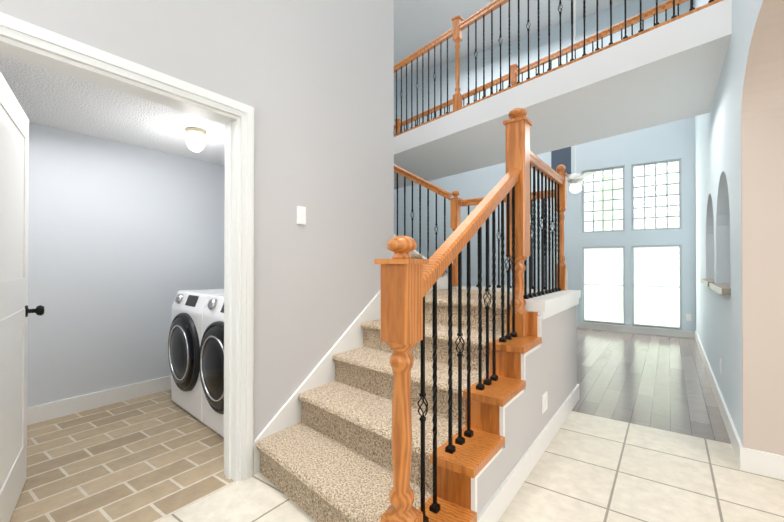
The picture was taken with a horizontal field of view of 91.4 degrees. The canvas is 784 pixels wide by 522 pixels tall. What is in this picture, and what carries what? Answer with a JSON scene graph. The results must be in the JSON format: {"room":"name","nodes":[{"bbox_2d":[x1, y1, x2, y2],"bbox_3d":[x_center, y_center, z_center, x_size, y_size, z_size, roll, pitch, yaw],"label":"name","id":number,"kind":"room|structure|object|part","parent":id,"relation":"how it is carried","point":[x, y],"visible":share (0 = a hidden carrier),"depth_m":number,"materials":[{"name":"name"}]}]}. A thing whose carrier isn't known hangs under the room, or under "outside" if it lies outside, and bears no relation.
{"room":"stair hall","nodes":[
{"label":"stair hall","id":0,"kind":"room"},
{"bbox_2d":[0,54,224,164],"bbox_3d":[-1.862,-1.211,2.582,1.860,0.300,2.840,0,0,36],"label":"ceiling","id":1,"kind":"structure","parent":0,"point":[49,98],"depth_m":2.77,"materials":[{"name":"white paint"}]},
{"bbox_2d":[185,127,205,151],"bbox_3d":[-1.587,-0.971,3.097,0.150,0.172,0.150,0,0,36],"label":"light fixture","id":2,"kind":"object","parent":1,"relation":"attached to","point":[195,140],"visible":1,"depth_m":3.05,"materials":[{"name":"beige glass"}]},
{"bbox_2d":[27,122,224,407],"bbox_3d":[-2.699,-0.057,3.106,0.120,2.600,2.960,0,0,36],"label":"wall","id":3,"kind":"structure","parent":0,"point":[125,243],"depth_m":3.33,"materials":[{"name":"grey paint"}]},
{"bbox_2d":[27,375,170,424],"bbox_3d":[-2.609,1.178,3.106,0.016,0.130,2.840,0,0,36],"label":"baseboard","id":4,"kind":"structure","parent":3,"relation":"attached to","point":[53,410],"depth_m":3.23,"materials":[{"name":"white wood"}]},
{"bbox_2d":[0,0,393,441],"bbox_3d":[-0.767,-1.712,2.410,0.120,5.900,2.500,0,0,36],"label":"wall","id":5,"kind":"structure","parent":0,"point":[317,85],"depth_m":2.49,"materials":[{"name":"grey paint"}]},
{"bbox_2d":[0,36,236,123],"bbox_3d":[-1.207,-0.807,1.800,0.125,0.018,0.969,0,0,36],"label":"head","id":6,"kind":"structure","parent":5,"relation":"attached to","point":[32,55],"depth_m":1.69},
{"bbox_2d":[0,12,253,480],"bbox_3d":[-1.131,0.170,1.768,0.028,2.128,1.113,0,0,36],"label":"door frame","id":7,"kind":"structure","parent":5,"relation":"attached to","point":[242,309],"depth_m":2.15,"materials":[{"name":"white wood"}]},
{"bbox_2d":[224,117,239,481],"bbox_3d":[-0.918,0.212,2.193,0.125,2.050,0.018,0,0,36],"label":"lining","id":8,"kind":"object","parent":5,"relation":"attached to","point":[235,301],"visible":0.71,"depth_m":2.16,"materials":[{"name":"white wood"}]},
{"bbox_2d":[226,121,231,479],"bbox_3d":[-0.931,0.221,2.183,0.035,2.032,0.012,0,0,36],"label":"door frame","id":9,"kind":"object","parent":8,"relation":"attached to","point":[228,282],"visible":1,"depth_m":2.18,"materials":[{"name":"white wood"}]},
{"bbox_2d":[297,206,305,224],"bbox_3d":[-0.596,-0.301,2.524,0.010,0.118,0.072,0,0,36],"label":"light switch","id":10,"kind":"object","parent":5,"relation":"attached to","point":[301,214],"visible":1,"depth_m":2.52,"materials":[{"name":"white plastic"}]},
{"bbox_2d":[10,389,783,521],"bbox_3d":[0.057,1.283,0.151,8.100,0.120,6.580,0,0,36],"label":"floor","id":11,"kind":"structure","parent":0,"point":[589,468],"depth_m":2.18,"materials":[{"name":"beige tile"}]},
{"bbox_2d":[168,289,223,421],"bbox_3d":[-1.459,0.755,3.406,0.686,0.980,0.854,0,-1,43],"label":"washer","id":12,"kind":"object","parent":11,"relation":"on","point":[185,331],"visible":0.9,"depth_m":3.05,"materials":[{"name":"white metal"}]},
{"bbox_3d":[-1.735,0.743,3.109,0.444,0.444,0.012,0,-1,43],"label":"door trim","id":13,"kind":"part","parent":12,"relation":"part of","materials":[{"name":"silver metal"}]},
{"bbox_3d":[-1.834,0.325,3.300,0.090,0.088,0.056,0,-1,43],"label":"panel knob","id":14,"kind":"part","parent":12,"relation":"part of","materials":[{"name":"silver metal"}]},
{"bbox_3d":[-1.734,0.743,3.110,0.584,0.584,0.046,0,-1,43],"label":"door glass","id":15,"kind":"part","parent":12,"relation":"part of","materials":[{"name":"black glass"}]},
{"bbox_2d":[199,294,223,437],"bbox_3d":[-0.954,0.752,2.936,0.686,0.980,0.854,0,-1,43],"label":"dryer","id":16,"kind":"object","parent":11,"relation":"on","point":[211,361],"visible":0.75,"depth_m":2.68,"materials":[{"name":"white metal"}]},
{"bbox_3d":[-1.229,0.740,2.640,0.584,0.584,0.046,0,-1,43],"label":"door glass","id":17,"kind":"part","parent":16,"relation":"part of","materials":[{"name":"black glass"}]},
{"bbox_3d":[-1.230,0.740,2.639,0.444,0.444,0.012,0,-1,43],"label":"door trim","id":18,"kind":"part","parent":16,"relation":"part of","materials":[{"name":"silver metal"}]},
{"bbox_3d":[-1.328,0.322,2.830,0.090,0.088,0.056,0,-1,43],"label":"panel knob","id":19,"kind":"part","parent":16,"relation":"part of","materials":[{"name":"silver metal"}]},
{"bbox_2d":[253,107,580,521],"bbox_3d":[-1.403,-0.883,4.042,5.710,4.266,2.712,0,0,36],"label":"staircase","id":20,"kind":"structure","parent":11,"relation":"on","point":[421,390],"depth_m":2.14,"materials":[{"name":"carpet"}]},
{"bbox_2d":[477,384,578,521],"bbox_3d":[0.931,1.173,2.420,0.016,0.130,2.560,0,0,36],"label":"baseboard","id":21,"kind":"structure","parent":20,"relation":"attached to","point":[498,503],"depth_m":2.15,"materials":[{"name":"white wood"}]},
{"bbox_2d":[542,391,547,413],"bbox_3d":[1.018,0.939,2.545,0.010,0.118,0.118,0,0,36],"label":"outlet","id":22,"kind":"object","parent":20,"relation":"attached to","point":[544,402],"visible":0.93,"depth_m":2.53,"materials":[{"name":"white plastic"}]},
{"bbox_2d":[394,0,629,80],"bbox_3d":[0.208,-4.734,2.874,11.240,0.150,11.340,0,0,36],"label":"ceiling","id":23,"kind":"structure","parent":0,"point":[419,24],"depth_m":7.43,"materials":[{"name":"white paint"}]},
{"bbox_2d":[547,0,612,192],"bbox_3d":[2.954,-2.863,6.157,1.026,3.545,0.980,0,0,36],"label":"fan","id":24,"kind":"object","parent":23,"relation":"hanging from","point":[575,181],"visible":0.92,"depth_m":6.07,"materials":[{"name":"white metal"}]},
{"bbox_2d":[394,0,695,331],"bbox_3d":[3.503,-1.677,7.405,11.000,5.900,0.140,0,0,36],"label":"wall","id":25,"kind":"structure","parent":0,"point":[673,140],"depth_m":7.37,"materials":[{"name":"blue paint"}]},
{"bbox_2d":[551,147,570,173],"bbox_3d":[3.296,-2.152,7.464,0.360,0.950,0.012,0,0,36],"label":"panel","id":26,"kind":"object","parent":25,"relation":"attached to","point":[562,156],"visible":0.43,"depth_m":7.44,"materials":[{"name":"blue paint"}]},
{"bbox_2d":[582,246,624,324],"bbox_3d":[3.913,0.441,7.088,0.700,1.420,0.050,0,0,36],"label":"window","id":27,"kind":"structure","parent":25,"relation":"in","point":[583,288],"depth_m":7.10,"materials":[{"name":"grey"}]},
{"bbox_2d":[584,248,622,322],"bbox_3d":[3.888,0.440,7.053,0.626,1.350,0.030,0,0,36],"label":"window blind","id":28,"kind":"object","parent":27,"relation":"attached to","point":[600,267],"visible":0.9,"depth_m":7.05,"materials":[{"name":"white"}]},
{"bbox_2d":[582,166,624,232],"bbox_3d":[3.913,-1.119,7.098,0.700,1.180,0.050,0,0,36],"label":"window","id":29,"kind":"structure","parent":25,"relation":"in","point":[602,201],"depth_m":7.08,"materials":[{"name":"grey"}]},
{"bbox_2d":[579,322,627,326],"bbox_3d":[3.876,1.195,7.032,0.780,0.090,0.075,0,0,36],"label":"window sill","id":30,"kind":"structure","parent":25,"relation":"attached to","point":[603,324],"depth_m":7.01,"materials":[{"name":"white wood"}]},
{"bbox_2d":[577,322,694,338],"bbox_3d":[1.972,1.225,8.397,7.334,0.110,0.016,0,0,36],"label":"baseboard","id":31,"kind":"structure","parent":25,"relation":"attached to","point":[685,334],"depth_m":6.69,"materials":[{"name":"white wood"}]},
{"bbox_2d":[631,159,681,230],"bbox_3d":[4.565,-1.123,6.626,0.710,1.180,0.050,0,0,36],"label":"window","id":32,"kind":"structure","parent":25,"relation":"in","point":[656,185],"depth_m":6.61,"materials":[{"name":"grey"}]},
{"bbox_2d":[632,245,681,329],"bbox_3d":[4.565,0.437,6.615,0.710,1.420,0.050,0,0,36],"label":"window","id":33,"kind":"structure","parent":25,"relation":"in","point":[680,290],"depth_m":6.51,"materials":[{"name":"grey"}]},
{"bbox_2d":[634,247,678,327],"bbox_3d":[4.540,0.437,6.582,0.636,1.350,0.030,0,0,36],"label":"window blind","id":34,"kind":"object","parent":33,"relation":"attached to","point":[665,248],"visible":1,"depth_m":6.57,"materials":[{"name":"white"}]},
{"bbox_2d":[629,326,684,331],"bbox_3d":[4.529,1.192,6.560,0.790,0.090,0.075,0,0,36],"label":"window sill","id":35,"kind":"structure","parent":25,"relation":"attached to","point":[654,328],"depth_m":6.52,"materials":[{"name":"white wood"}]},
{"bbox_2d":[686,314,690,320],"bbox_3d":[4.880,0.925,6.297,0.070,0.110,0.010,0,0,36],"label":"outlet","id":36,"kind":"object","parent":25,"relation":"attached to","point":[688,317],"visible":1,"depth_m":6.29,"materials":[{"name":"white plastic"}]},
{"bbox_2d":[394,0,731,188],"bbox_3d":[0.719,-1.652,5.936,1.620,0.250,7.200,0,-1,-38],"label":"ceiling","id":37,"kind":"structure","parent":0,"point":[668,72],"depth_m":3.79,"materials":[{"name":"white paint"}]},
{"bbox_2d":[394,0,722,136],"bbox_3d":[0.719,-2.307,5.941,1.540,1.060,7.164,0,-1,-38],"label":"railing","id":38,"kind":"object","parent":37,"relation":"on","point":[460,24],"visible":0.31,"depth_m":4.54,"materials":[{"name":"brown wood"}]},
{"bbox_2d":[572,328,730,443],"bbox_3d":[2.195,1.320,5.578,11.000,0.120,4.720,0,0,36],"label":"floor","id":39,"kind":"structure","parent":0,"point":[657,381],"depth_m":3.90,"materials":[{"name":"grey wood"}]},
{"bbox_2d":[731,0,742,445],"bbox_3d":[2.477,-1.713,2.279,0.650,5.900,0.408,0,0,36],"label":"wall pier","id":40,"kind":"object","parent":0,"point":[736,234],"depth_m":2.45,"materials":[{"name":"white paint"}]},
{"bbox_2d":[741,115,783,455],"bbox_3d":[2.354,0.201,2.096,0.650,2.070,0.012,0,0,36],"label":"wall pier","id":41,"kind":"object","parent":40,"relation":"attached to","point":[762,180],"visible":0.8,"depth_m":2.23,"materials":[{"name":"beige paint"}]},
{"bbox_2d":[743,447,783,479],"bbox_3d":[2.346,1.171,2.078,0.650,0.130,0.016,0,0,36],"label":"baseboard","id":42,"kind":"structure","parent":41,"relation":"attached to","point":[764,463],"depth_m":2.21,"materials":[{"name":"white wood"}]},
{"bbox_2d":[694,0,783,422],"bbox_3d":[2.966,-1.708,2.955,0.650,5.900,7.700,0,0,36],"label":"wall","id":43,"kind":"structure","parent":0,"point":[713,208],"depth_m":3.08,"materials":[{"name":"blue paint"}]},
{"bbox_2d":[701,279,714,286],"bbox_3d":[3.458,0.227,4.055,0.240,0.045,1.040,0,0,36],"label":"sill ledge","id":44,"kind":"object","parent":43,"relation":"attached to","point":[706,282],"visible":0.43,"depth_m":4.01,"materials":[{"name":"beige stone"}]},
{"bbox_2d":[695,331,743,469],"bbox_3d":[3.513,1.186,4.258,0.016,0.130,4.916,0,0,36],"label":"baseboard","id":45,"kind":"structure","parent":43,"relation":"attached to","point":[736,444],"depth_m":2.91,"materials":[{"name":"white wood"}]},
{"bbox_2d":[709,283,730,294],"bbox_3d":[2.754,0.220,3.083,0.240,0.045,1.040,0,0,36],"label":"sill ledge","id":46,"kind":"object","parent":43,"relation":"attached to","point":[722,288],"visible":0.43,"depth_m":2.96,"materials":[{"name":"beige stone"}]},
{"label":"outside","id":47,"kind":"structure","parent":0,"visible":0},
{"bbox_2d":[584,162,678,325],"bbox_3d":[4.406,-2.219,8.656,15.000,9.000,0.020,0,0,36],"label":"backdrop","id":48,"kind":"structure","parent":47,"point":[661,201],"depth_m":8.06,"materials":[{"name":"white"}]},
{"bbox_3d":[-1.497,0.206,1.393,0.125,2.050,0.018,0,0,36],"label":"lining","id":49,"kind":"object","parent":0,"visible":0},
{"bbox_2d":[0,72,44,521],"bbox_3d":[-1.809,0.212,1.793,0.191,2.020,0.885,0,0,-36],"label":"door leaf","id":50,"kind":"structure","parent":49,"relation":"attached to","point":[15,310],"depth_m":1.84,"materials":[{"name":"white wood"}]},
{"bbox_3d":[-1.809,0.164,1.794,0.047,1.700,0.645,0,0,-36],"label":"mould","id":51,"kind":"part","parent":50,"relation":"part of","materials":[{"name":"white wood"}]},
{"bbox_3d":[-2.029,0.276,2.094,0.191,0.064,0.064,0,0,-36],"label":"knob","id":52,"kind":"part","parent":50,"relation":"part of","materials":[{"name":"black metal"}]}
]}

